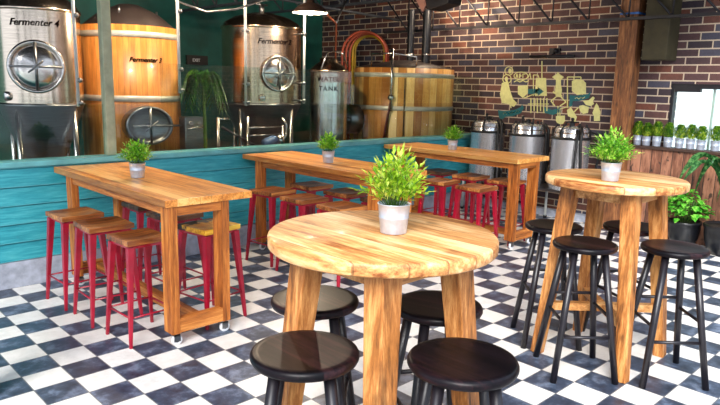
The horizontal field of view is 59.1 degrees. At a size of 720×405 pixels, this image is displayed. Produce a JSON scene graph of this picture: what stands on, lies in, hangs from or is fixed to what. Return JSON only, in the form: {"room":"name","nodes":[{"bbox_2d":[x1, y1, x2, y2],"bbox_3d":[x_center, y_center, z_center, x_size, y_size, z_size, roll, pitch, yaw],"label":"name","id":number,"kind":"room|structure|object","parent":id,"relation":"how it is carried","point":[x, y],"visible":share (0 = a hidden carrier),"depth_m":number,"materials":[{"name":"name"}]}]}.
{"room":"brewery taproom","nodes":[
{"label":"brewery taproom","id":0,"kind":"room"},
{"bbox_2d":[0,0,322,159],"bbox_3d":[-4.349,-1.481,7.527,10.150,3.100,0.100,-9,15,-43],"label":"wall","id":1,"kind":"structure","parent":0,"point":[200,32],"depth_m":9.40,"materials":[{"name":"green paint"}]},
{"bbox_2d":[185,55,207,64],"bbox_3d":[-2.373,-2.073,9.245,0.340,0.130,0.042,-9,15,-43],"label":"wall sign","id":2,"kind":"object","parent":1,"relation":"attached to","point":[190,59],"visible":1,"depth_m":9.23,"materials":[{"name":"black plastic"}]},
{"bbox_2d":[0,138,477,263],"bbox_3d":[-2.037,0.093,5.350,10.148,0.910,0.142,-9,15,-43],"label":"wall","id":3,"kind":"structure","parent":0,"point":[26,193],"depth_m":5.23,"materials":[{"name":"teal wood"}]},
{"bbox_2d":[97,0,116,154],"bbox_3d":[-2.033,-1.424,5.051,0.080,2.099,0.080,-9,15,-43],"label":"trim","id":4,"kind":"structure","parent":3,"relation":"attached to","point":[103,6],"depth_m":5.10,"materials":[{"name":"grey paint"}]},
{"bbox_2d":[0,192,469,290],"bbox_3d":[-2.002,0.452,5.370,10.147,0.198,0.032,-9,15,-43],"label":"baseboard","id":5,"kind":"structure","parent":3,"relation":"attached to","point":[15,274],"depth_m":4.98,"materials":[{"name":"concrete"}]},
{"bbox_2d":[0,133,470,168],"bbox_3d":[-2.029,-0.375,5.268,10.148,0.040,0.190,-9,15,-43],"label":"trim","id":6,"kind":"structure","parent":3,"relation":"on","point":[15,163],"depth_m":5.76,"materials":[{"name":"teal wood"}]},
{"bbox_2d":[0,203,719,404],"bbox_3d":[0.669,1.774,-0.720,15.350,0.050,12.950,-9,15,-43],"label":"floor","id":7,"kind":"structure","parent":0,"point":[50,354],"depth_m":3.87,"materials":[{"name":"tile"}]},
{"bbox_2d":[45,206,113,310],"bbox_3d":[-2.012,0.383,4.521,0.344,0.646,0.344,11,14,43],"label":"metal stool","id":8,"kind":"object","parent":7,"relation":"on","point":[65,217],"visible":0.88,"depth_m":4.46,"materials":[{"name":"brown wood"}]},
{"bbox_2d":[73,216,143,328],"bbox_3d":[-1.690,0.445,4.227,0.344,0.646,0.344,-8,14,-42],"label":"metal stool","id":9,"kind":"object","parent":7,"relation":"on","point":[94,227],"visible":0.92,"depth_m":4.17,"materials":[{"name":"red paint"}]},
{"bbox_2d":[106,228,163,348],"bbox_3d":[-1.356,0.511,3.917,0.320,0.646,0.320,11,14,42],"label":"metal stool","id":10,"kind":"object","parent":7,"relation":"on","point":[130,240],"visible":0.85,"depth_m":3.85,"materials":[{"name":"red paint"}]},
{"bbox_2d":[121,201,181,283],"bbox_3d":[-1.634,0.316,4.929,0.344,0.646,0.344,-9,15,-43],"label":"metal stool","id":11,"kind":"object","parent":7,"relation":"on","point":[128,207],"visible":0.34,"depth_m":4.81,"materials":[{"name":"red paint"}]},
{"bbox_2d":[54,162,251,344],"bbox_3d":[-1.515,0.270,4.494,0.590,0.900,1.775,-9,15,-43],"label":"table","id":12,"kind":"object","parent":7,"relation":"on","point":[169,194],"visible":0.8,"depth_m":3.95,"materials":[{"name":"brown wood"}]},
{"bbox_2d":[114,138,154,177],"bbox_3d":[-1.548,-0.311,4.380,0.298,0.278,0.300,-9,15,-43],"label":"potted plant","id":13,"kind":"object","parent":12,"relation":"on","point":[135,153],"visible":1,"depth_m":4.36,"materials":[{"name":"green plant"}]},
{"bbox_2d":[144,211,210,298],"bbox_3d":[-1.329,0.386,4.591,0.344,0.646,0.344,11,14,42],"label":"metal stool","id":14,"kind":"object","parent":7,"relation":"on","point":[152,216],"visible":0.41,"depth_m":4.53,"materials":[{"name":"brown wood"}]},
{"bbox_2d":[177,218,246,329],"bbox_3d":[-1.004,0.458,4.246,0.344,0.646,0.344,9,13,36],"label":"metal stool","id":15,"kind":"object","parent":7,"relation":"on","point":[203,228],"visible":0.79,"depth_m":4.18,"materials":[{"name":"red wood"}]},
{"bbox_2d":[245,186,295,266],"bbox_3d":[-0.779,0.201,5.661,0.344,0.646,0.344,10,13,38],"label":"metal stool","id":16,"kind":"object","parent":7,"relation":"on","point":[270,192],"visible":0.82,"depth_m":5.59,"materials":[{"name":"red paint"}]},
{"bbox_2d":[275,193,328,270],"bbox_3d":[-0.471,0.269,5.334,0.344,0.646,0.344,-9,15,-43],"label":"metal stool","id":17,"kind":"object","parent":7,"relation":"on","point":[303,201],"visible":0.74,"depth_m":5.26,"materials":[{"name":"red paint"}]},
{"bbox_2d":[249,330,359,404],"bbox_3d":[-0.182,0.831,2.064,0.374,0.752,0.374,2,11,1],"label":"bar stool","id":18,"kind":"object","parent":7,"relation":"on","point":[298,356],"visible":1,"depth_m":1.94,"materials":[{"name":"black wood"}]},
{"bbox_2d":[288,181,332,218],"bbox_3d":[-0.462,0.142,6.018,0.344,0.646,0.344,-9,15,-43],"label":"metal stool","id":19,"kind":"object","parent":7,"relation":"on","point":[312,187],"visible":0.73,"depth_m":5.92,"materials":[{"name":"red paint"}]},
{"bbox_2d":[271,285,358,404],"bbox_3d":[-0.185,0.740,2.553,0.374,0.752,0.374,2,11,4],"label":"bar stool","id":20,"kind":"object","parent":7,"relation":"on","point":[334,303],"visible":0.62,"depth_m":2.45,"materials":[{"name":"black paint"}]},
{"bbox_2d":[242,151,426,249],"bbox_3d":[-0.293,0.083,5.657,0.590,0.900,1.775,-9,15,-43],"label":"table","id":21,"kind":"object","parent":7,"relation":"on","point":[344,170],"visible":0.28,"depth_m":5.59,"materials":[{"name":"brown wood"}]},
{"bbox_2d":[315,131,342,162],"bbox_3d":[-0.269,-0.486,5.481,0.258,0.282,0.260,-1,11,-14],"label":"potted plant","id":22,"kind":"object","parent":21,"relation":"on","point":[328,155],"visible":1,"depth_m":5.45,"materials":[{"name":"green plant"}]},
{"bbox_2d":[316,200,366,286],"bbox_3d":[-0.148,0.335,5.020,0.344,0.646,0.344,-8,14,-42],"label":"metal stool","id":23,"kind":"object","parent":7,"relation":"on","point":[343,205],"visible":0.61,"depth_m":4.93,"materials":[{"name":"red paint"}]},
{"bbox_2d":[323,187,367,201],"bbox_3d":[-0.129,0.213,5.680,0.344,0.646,0.344,11,14,42],"label":"metal stool","id":24,"kind":"object","parent":7,"relation":"on","point":[345,193],"visible":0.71,"depth_m":5.57,"materials":[{"name":"red paint"}]},
{"bbox_2d":[360,196,394,204],"bbox_3d":[0.198,0.277,5.377,0.344,0.646,0.344,11,14,42],"label":"metal stool","id":25,"kind":"object","parent":7,"relation":"on","point":[364,200],"visible":0.12,"depth_m":5.30,"materials":[{"name":"red paint"}]},
{"bbox_2d":[267,210,498,404],"bbox_3d":[0.064,0.634,2.253,0.774,1.084,0.774,-9,15,-43],"label":"round table","id":26,"kind":"object","parent":7,"relation":"on","point":[351,245],"visible":0.85,"depth_m":1.99,"materials":[{"name":"brown wood"}]},
{"bbox_2d":[351,142,433,234],"bbox_3d":[0.127,-0.051,2.122,0.277,0.310,0.258,6,12,25],"label":"potted plant","id":27,"kind":"object","parent":26,"relation":"on","point":[394,213],"visible":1,"depth_m":2.10,"materials":[{"name":"green plant"}]},
{"bbox_2d":[417,168,457,215],"bbox_3d":[0.889,-0.046,7.210,0.344,0.646,0.344,-9,15,-43],"label":"metal stool","id":28,"kind":"object","parent":7,"relation":"on","point":[437,172],"visible":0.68,"depth_m":7.07,"materials":[{"name":"red paint"}]},
{"bbox_2d":[418,177,459,219],"bbox_3d":[0.805,0.088,6.474,0.344,0.646,0.344,10,14,40],"label":"metal stool","id":29,"kind":"object","parent":7,"relation":"on","point":[437,182],"visible":0.66,"depth_m":6.41,"materials":[{"name":"red paint"}]},
{"bbox_2d":[397,290,482,404],"bbox_3d":[0.291,0.758,2.519,0.374,0.752,0.374,-1,11,-15],"label":"bar stool","id":30,"kind":"object","parent":7,"relation":"on","point":[424,308],"visible":0.52,"depth_m":2.42,"materials":[{"name":"black paint"}]},
{"bbox_2d":[407,337,519,404],"bbox_3d":[0.309,0.849,2.033,0.374,0.752,0.374,1,11,-1],"label":"bar stool","id":31,"kind":"object","parent":7,"relation":"on","point":[450,363],"visible":1,"depth_m":1.92,"materials":[{"name":"black paint"}]},
{"bbox_2d":[384,142,548,248],"bbox_3d":[1.092,-0.128,6.977,0.590,0.900,1.775,-9,15,-43],"label":"table","id":32,"kind":"object","parent":7,"relation":"on","point":[513,161],"visible":0.59,"depth_m":6.43,"materials":[{"name":"brown wood"}]},
{"bbox_2d":[440,124,465,149],"bbox_3d":[1.004,-0.710,6.860,0.288,0.278,0.316,-9,15,-43],"label":"potted plant","id":33,"kind":"object","parent":32,"relation":"on","point":[452,143],"visible":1,"depth_m":6.85,"materials":[{"name":"green plant"}]},
{"bbox_2d":[448,172,489,223],"bbox_3d":[1.188,0.020,6.893,0.344,0.646,0.344,-9,15,-43],"label":"metal stool","id":34,"kind":"object","parent":7,"relation":"on","point":[469,177],"visible":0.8,"depth_m":6.87,"materials":[{"name":"red paint"}]},
{"bbox_2d":[452,183,497,237],"bbox_3d":[1.110,0.158,6.136,0.344,0.646,0.344,-9,15,-43],"label":"metal stool","id":35,"kind":"object","parent":7,"relation":"on","point":[477,190],"visible":0.8,"depth_m":6.08,"materials":[{"name":"red paint"}]},
{"bbox_2d":[482,177,525,245],"bbox_3d":[1.500,0.084,6.590,0.344,0.646,0.344,11,14,42],"label":"metal stool","id":36,"kind":"object","parent":7,"relation":"on","point":[502,182],"visible":0.59,"depth_m":6.57,"materials":[{"name":"red paint"}]},
{"bbox_2d":[460,181,574,221],"bbox_3d":[2.016,-0.035,7.896,0.404,0.425,1.620,-9,15,-43],"label":"stand","id":37,"kind":"object","parent":7,"relation":"on","point":[544,187],"visible":0.26,"depth_m":7.84,"materials":[{"name":"metal"}]},
{"bbox_2d":[469,113,505,178],"bbox_3d":[1.636,-0.734,8.183,0.454,0.825,0.454,5,11,17],"label":"keg","id":38,"kind":"object","parent":37,"relation":"on","point":[488,134],"visible":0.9,"depth_m":8.01,"materials":[{"name":"metal"}]},
{"bbox_2d":[483,181,559,192],"bbox_3d":[2.021,-0.232,7.859,0.400,0.025,1.620,-9,15,-43],"label":"shelf","id":39,"kind":"object","parent":37,"relation":"attached to","point":[544,187],"depth_m":7.48,"materials":[{"name":"metal"}]},
{"bbox_2d":[507,115,549,184],"bbox_3d":[2.037,-0.649,7.776,0.454,0.825,0.454,-1,11,-11],"label":"keg","id":40,"kind":"object","parent":37,"relation":"on","point":[526,137],"visible":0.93,"depth_m":7.61,"materials":[{"name":"metal"}]},
{"bbox_2d":[548,118,591,190],"bbox_3d":[2.441,-0.561,7.353,0.454,0.825,0.498,-3,11,-21],"label":"keg","id":41,"kind":"object","parent":37,"relation":"on","point":[568,142],"visible":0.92,"depth_m":7.20,"materials":[{"name":"metal"}]},
{"bbox_2d":[588,131,601,168],"bbox_3d":[2.725,-0.270,7.372,0.159,1.113,0.276,-1,11,-13],"label":"hose","id":42,"kind":"object","parent":41,"relation":"attached to","point":[597,161],"visible":0.23,"depth_m":7.35,"materials":[{"name":"black rubber"}]},
{"bbox_2d":[510,219,582,350],"bbox_3d":[1.192,0.504,4.005,0.374,0.752,0.374,2,11,2],"label":"bar stool","id":43,"kind":"object","parent":7,"relation":"on","point":[542,226],"visible":0.64,"depth_m":3.89,"materials":[{"name":"black paint"}]},
{"bbox_2d":[533,235,618,384],"bbox_3d":[1.230,0.587,3.563,0.374,0.752,0.374,1,11,0],"label":"bar stool","id":44,"kind":"object","parent":7,"relation":"on","point":[594,247],"visible":1,"depth_m":3.44,"materials":[{"name":"black paint"}]},
{"bbox_2d":[530,169,689,383],"bbox_3d":[1.459,0.388,3.761,0.774,1.084,0.774,-9,15,-43],"label":"round table","id":45,"kind":"object","parent":7,"relation":"on","point":[632,189],"visible":0.89,"depth_m":3.63,"materials":[{"name":"brown wood"}]},
{"bbox_2d":[581,125,640,181],"bbox_3d":[1.389,-0.273,3.503,0.306,0.303,0.320,-9,15,-43],"label":"potted plant","id":46,"kind":"object","parent":45,"relation":"on","point":[610,170],"visible":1,"depth_m":3.47,"materials":[{"name":"green plant"}]},
{"bbox_2d":[583,220,650,342],"bbox_3d":[1.687,0.512,4.026,0.374,0.752,0.374,-1,11,-13],"label":"bar stool","id":47,"kind":"object","parent":7,"relation":"on","point":[612,226],"visible":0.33,"depth_m":4.02,"materials":[{"name":"black paint"}]},
{"bbox_2d":[601,0,646,229],"bbox_3d":[2.934,-1.185,7.040,0.174,3.040,0.204,-9,15,-43],"label":"column","id":48,"kind":"structure","parent":7,"relation":"on","point":[630,37],"depth_m":6.94,"materials":[{"name":"brown wood"}]},
{"bbox_2d":[384,0,719,33],"bbox_3d":[2.252,-2.328,7.383,0.050,0.500,5.428,-9,15,-43],"label":"roof truss","id":49,"kind":"object","parent":48,"relation":"attached to","point":[671,15],"visible":0.94,"depth_m":7.41,"materials":[{"name":"metal"}]},
{"bbox_2d":[279,0,399,21],"bbox_3d":[-0.219,-2.596,8.592,2.012,0.134,0.036,-7,13,-38],"label":"conduit","id":50,"kind":"object","parent":49,"relation":"attached to","point":[290,1],"visible":0.83,"depth_m":8.65,"materials":[{"name":"grey metal"}]},
{"bbox_2d":[633,239,710,390],"bbox_3d":[1.703,0.606,3.522,0.374,0.752,0.374,2,11,1],"label":"bar stool","id":51,"kind":"object","parent":7,"relation":"on","point":[667,249],"visible":0.99,"depth_m":3.40,"materials":[{"name":"black paint"}]},
{"bbox_2d":[627,144,719,245],"bbox_3d":[4.037,0.040,6.216,0.208,0.984,2.965,-9,15,-43],"label":"planter","id":52,"kind":"object","parent":7,"relation":"on","point":[668,161],"visible":0.28,"depth_m":6.72,"materials":[{"name":"brown wood"}]},
{"bbox_2d":[632,120,645,144],"bbox_3d":[3.095,-0.776,7.054,0.170,0.267,0.166,-9,15,-43],"label":"shelf plant","id":53,"kind":"object","parent":52,"relation":"on","point":[638,125],"visible":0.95,"depth_m":7.03,"materials":[{"name":"green plant"}]},
{"bbox_2d":[639,122,653,145],"bbox_3d":[3.163,-0.758,6.996,0.170,0.256,0.166,10,13,38],"label":"shelf plant","id":54,"kind":"object","parent":52,"relation":"on","point":[646,135],"visible":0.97,"depth_m":6.97,"materials":[{"name":"green plant"}]},
{"bbox_2d":[650,121,664,145],"bbox_3d":[3.228,-0.752,6.913,0.166,0.278,0.170,8,12,30],"label":"shelf plant","id":55,"kind":"object","parent":52,"relation":"on","point":[657,127],"visible":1,"depth_m":6.88,"materials":[{"name":"green plant"}]},
{"bbox_2d":[662,122,675,146],"bbox_3d":[3.316,-0.730,6.818,0.170,0.272,0.166,6,11,23],"label":"shelf plant","id":56,"kind":"object","parent":52,"relation":"on","point":[668,130],"visible":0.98,"depth_m":6.80,"materials":[{"name":"green plant"}]},
{"bbox_2d":[629,144,719,154],"bbox_3d":[4.050,-0.428,6.127,0.208,0.030,2.960,-9,15,-43],"label":"shelf","id":57,"kind":"object","parent":52,"relation":"attached to","point":[655,149],"depth_m":6.78,"materials":[{"name":"brown wood"}]},
{"bbox_2d":[673,124,685,147],"bbox_3d":[3.406,-0.707,6.745,0.166,0.259,0.170,4,11,16],"label":"shelf plant","id":58,"kind":"object","parent":52,"relation":"on","point":[679,141],"visible":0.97,"depth_m":6.72,"materials":[{"name":"green plant"}]},
{"bbox_2d":[683,124,697,148],"bbox_3d":[3.475,-0.697,6.675,0.170,0.267,0.166,3,11,9],"label":"shelf plant","id":59,"kind":"object","parent":52,"relation":"on","point":[692,129],"visible":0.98,"depth_m":6.64,"materials":[{"name":"green plant"}]},
{"bbox_2d":[694,125,709,149],"bbox_3d":[3.539,-0.675,6.594,0.166,0.256,0.170,2,11,1],"label":"shelf plant","id":60,"kind":"object","parent":52,"relation":"on","point":[701,140],"visible":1,"depth_m":6.57,"materials":[{"name":"green plant"}]},
{"bbox_2d":[708,125,719,150],"bbox_3d":[3.643,-0.659,6.491,0.170,0.267,0.166,0,11,-6],"label":"shelf plant","id":61,"kind":"object","parent":52,"relation":"on","point":[714,145],"visible":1,"depth_m":6.48,"materials":[{"name":"green plant"}]},
{"bbox_2d":[668,189,715,242],"bbox_3d":[3.312,0.156,6.531,0.438,0.605,0.532,-4,12,-26],"label":"planter","id":62,"kind":"object","parent":7,"relation":"on","point":[685,229],"visible":0.82,"depth_m":6.46,"materials":[{"name":"black ceramic"}]},
{"bbox_2d":[679,152,719,255],"bbox_3d":[3.564,0.018,6.214,0.452,1.005,0.874,-9,15,-43],"label":"planter","id":63,"kind":"object","parent":7,"relation":"on","point":[711,231],"visible":0.97,"depth_m":6.24,"materials":[{"name":"black ceramic"}]},
{"bbox_2d":[322,0,719,213],"bbox_3d":[3.365,-1.201,7.022,0.200,3.100,15.000,-9,15,-43],"label":"wall","id":64,"kind":"structure","parent":0,"point":[478,58],"depth_m":8.02,"materials":[{"name":"brown brick"}]},
{"bbox_2d":[475,197,585,222],"bbox_3d":[5.026,0.681,5.362,0.101,0.085,9.800,-9,15,-43],"label":"baseboard","id":65,"kind":"structure","parent":64,"relation":"attached to","point":[580,217],"depth_m":8.04,"materials":[{"name":"concrete"}]},
{"bbox_2d":[498,61,599,123],"bbox_3d":[2.338,-1.369,7.924,0.003,0.775,1.423,-9,15,-43],"label":"wall mural","id":66,"kind":"object","parent":64,"relation":"attached to","point":[578,85],"visible":1,"depth_m":7.93,"materials":[{"name":"beige paint"}]},
{"bbox_2d":[556,116,564,123],"bbox_3d":[2.472,-1.022,7.839,0.003,0.109,0.126,-9,15,-43],"label":"cup","id":67,"kind":"object","parent":66,"relation":"on","point":[559,119],"depth_m":7.84,"materials":[{"name":"beige paint"}]},
{"bbox_2d":[593,103,599,120],"bbox_3d":[2.792,-1.067,7.496,0.003,0.211,0.101,-9,15,-43],"label":"bottle","id":68,"kind":"object","parent":66,"relation":"on","point":[596,112],"depth_m":7.49,"materials":[{"name":"beige paint"}]},
{"bbox_2d":[529,48,574,57],"bbox_3d":[2.362,-1.826,7.762,0.103,0.118,0.600,-9,15,-43],"label":"picture light","id":69,"kind":"object","parent":64,"relation":"attached to","point":[552,51],"visible":1,"depth_m":7.73,"materials":[{"name":"paint"}]},
{"bbox_2d":[666,84,719,149],"bbox_3d":[3.795,-0.831,6.565,0.110,0.758,1.150,-9,15,-43],"label":"window","id":70,"kind":"structure","parent":64,"relation":"in","point":[676,88],"depth_m":6.74,"materials":[{"name":"paint"}]},
{"bbox_3d":[-1.201,-2.580,5.359,8.950,0.100,7.400,-9,15,-43],"label":"ceiling","id":71,"kind":"structure","parent":0,"visible":0},
{"bbox_2d":[71,0,83,106],"bbox_3d":[-2.388,-1.670,5.291,0.053,1.720,0.167,-6,13,-35],"label":"pipe","id":72,"kind":"object","parent":71,"relation":"hanging from","point":[78,80],"visible":1,"depth_m":5.32,"materials":[{"name":"silver metal"}]},
{"bbox_2d":[175,0,184,92],"bbox_3d":[-1.707,-1.833,5.928,0.053,1.600,0.167,-6,13,-35],"label":"pipe","id":73,"kind":"object","parent":71,"relation":"hanging from","point":[180,69],"visible":1,"depth_m":5.95,"materials":[{"name":"silver metal"}]},
{"bbox_2d":[175,0,265,12],"bbox_3d":[-1.114,-2.007,6.340,1.511,0.300,0.066,-7,13,-38],"label":"cable","id":74,"kind":"object","parent":73,"relation":"hanging from","point":[259,1],"visible":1,"depth_m":6.18,"materials":[{"name":"metal"}]},
{"bbox_2d":[182,0,273,11],"bbox_3d":[-0.529,-2.464,6.823,0.050,0.460,5.717,-9,15,-43],"label":"roof truss","id":75,"kind":"object","parent":71,"relation":"hanging from","point":[235,2],"visible":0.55,"depth_m":8.12,"materials":[{"name":"black metal"}]},
{"bbox_2d":[242,0,249,105],"bbox_3d":[-1.173,-1.855,6.449,0.053,1.720,0.167,-6,13,-35],"label":"pipe","id":76,"kind":"object","parent":71,"relation":"hanging from","point":[246,30],"visible":1,"depth_m":6.46,"materials":[{"name":"silver metal"}]},
{"bbox_2d":[293,0,305,102],"bbox_3d":[-0.649,-1.945,6.946,0.167,1.700,0.053,9,13,37],"label":"pipe","id":77,"kind":"object","parent":71,"relation":"hanging from","point":[303,100],"visible":1,"depth_m":6.98,"materials":[{"name":"silver metal"}]},
{"bbox_2d":[292,0,327,14],"bbox_3d":[-0.509,-2.336,6.546,0.370,0.779,0.370,-9,15,-43],"label":"pendant lamp","id":78,"kind":"object","parent":71,"relation":"hanging from","point":[309,7],"visible":1,"depth_m":6.51,"materials":[{"name":"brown metal"}]},
{"bbox_2d":[264,0,402,13],"bbox_3d":[-0.386,-2.879,8.722,0.050,0.390,3.117,-9,15,-43],"label":"roof truss","id":79,"kind":"object","parent":71,"relation":"attached to","point":[364,1],"visible":0.61,"depth_m":8.59,"materials":[{"name":"black metal"}]},
{"bbox_2d":[416,0,461,11],"bbox_3d":[0.916,-2.584,7.578,0.260,0.600,0.628,-9,15,-43],"label":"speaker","id":80,"kind":"object","parent":71,"relation":"hanging from","point":[434,5],"visible":1,"depth_m":7.51},
{"bbox_2d":[641,0,682,60],"bbox_3d":[3.204,-2.069,6.688,0.280,1.120,0.260,-9,15,-43],"label":"box","id":81,"kind":"object","parent":71,"relation":"hanging from","point":[660,39],"visible":1,"depth_m":6.64,"materials":[{"name":"black metal"}]},
{"bbox_3d":[-5.576,0.446,5.623,15.350,0.049,5.050,-9,15,-43],"label":"trim","id":82,"kind":"structure","parent":0,"visible":0},
{"bbox_2d":[0,0,84,159],"bbox_3d":[-2.894,-0.792,5.833,0.748,2.432,0.857,-9,15,-43],"label":"steel fermenter","id":83,"kind":"object","parent":82,"relation":"on","point":[37,66],"visible":0.85,"depth_m":5.51,"materials":[{"name":"silver metal"}]},
{"bbox_2d":[80,4,181,154],"bbox_3d":[-2.283,-0.835,6.508,0.974,2.300,1.168,-9,15,-43],"label":"wooden fermenter","id":84,"kind":"object","parent":82,"relation":"on","point":[147,100],"visible":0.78,"depth_m":6.12,"materials":[{"name":"wood"}]},
{"bbox_2d":[179,116,203,149],"bbox_3d":[-1.674,-0.248,6.382,0.200,1.220,0.150,-9,15,-43],"label":"control panel","id":85,"kind":"object","parent":82,"relation":"on","point":[191,130],"visible":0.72,"depth_m":6.26,"materials":[{"name":"metal"}]},
{"bbox_2d":[180,69,227,147],"bbox_3d":[-1.633,-0.553,6.722,0.481,1.696,0.484,5,11,20],"label":"potted palm","id":86,"kind":"object","parent":82,"relation":"on","point":[203,77],"visible":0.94,"depth_m":6.51,"materials":[{"name":"green plant"}]},
{"bbox_2d":[216,116,283,147],"bbox_3d":[-1.134,-0.291,6.684,0.830,1.220,0.032,-9,15,-43],"label":"steel railing","id":87,"kind":"object","parent":82,"relation":"on","point":[218,119],"visible":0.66,"depth_m":6.55,"materials":[{"name":"metal"}]},
{"bbox_2d":[220,3,301,146],"bbox_3d":[-1.132,-1.077,7.520,0.940,2.462,1.033,-9,15,-43],"label":"steel fermenter","id":88,"kind":"object","parent":82,"relation":"on","point":[273,48],"visible":0.88,"depth_m":7.10,"materials":[{"name":"silver metal"}]},
{"bbox_2d":[261,117,287,144],"bbox_3d":[-0.915,-0.310,6.854,0.332,1.207,0.200,-9,15,-43],"label":"pump","id":89,"kind":"object","parent":82,"relation":"on","point":[278,139],"visible":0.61,"depth_m":6.74,"materials":[{"name":"metal"}]},
{"bbox_2d":[309,0,347,141],"bbox_3d":[-0.321,-1.193,7.793,0.666,2.627,0.478,-9,15,-43],"label":"water tank","id":90,"kind":"object","parent":82,"relation":"on","point":[328,78],"visible":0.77,"depth_m":7.54,"materials":[{"name":"metal"}]},
{"bbox_2d":[341,30,386,64],"bbox_3d":[0.044,-1.386,9.560,0.698,2.339,0.038,0,11,-8],"label":"hose","id":91,"kind":"object","parent":82,"relation":"on","point":[361,31],"visible":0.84,"depth_m":9.35,"materials":[{"name":"rubber"}]},
{"bbox_2d":[344,33,388,68],"bbox_3d":[0.084,-1.387,9.607,0.668,2.327,0.038,0,11,-8],"label":"hose","id":92,"kind":"object","parent":82,"relation":"on","point":[359,34],"visible":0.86,"depth_m":9.39,"materials":[{"name":"rubber"}]},
{"bbox_2d":[350,35,384,139],"bbox_3d":[0.118,-1.391,9.696,0.538,2.303,0.038,0,11,-8],"label":"hose","id":93,"kind":"object","parent":82,"relation":"on","point":[357,40],"visible":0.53,"depth_m":9.53,"materials":[{"name":"rubber"}]},
{"bbox_2d":[347,34,388,139],"bbox_3d":[0.113,-1.389,9.653,0.618,2.315,0.038,0,11,-8],"label":"hose","id":94,"kind":"object","parent":82,"relation":"on","point":[358,37],"visible":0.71,"depth_m":9.48,"materials":[{"name":"red rubber"}]},
{"bbox_2d":[352,36,383,139],"bbox_3d":[0.128,-1.392,9.739,0.488,2.291,0.038,0,11,-8],"label":"hose","id":95,"kind":"object","parent":82,"relation":"on","point":[357,43],"visible":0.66,"depth_m":9.56,"materials":[{"name":"yellow rubber"}]},
{"bbox_2d":[347,9,454,139],"bbox_3d":[0.521,-1.303,8.599,1.534,2.590,1.352,-9,15,-43],"label":"tank","id":96,"kind":"object","parent":82,"relation":"on","point":[408,97],"visible":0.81,"depth_m":8.10,"materials":[{"name":"wood"}]},
{"label":"outside","id":97,"kind":"structure","parent":0,"visible":0},
{"bbox_2d":[672,90,719,150],"bbox_3d":[7.578,-0.612,8.456,0.100,1.620,11.000,-9,15,-43],"label":"wall","id":98,"kind":"structure","parent":97,"point":[694,108],"depth_m":10.41,"materials":[{"name":"white paint"}]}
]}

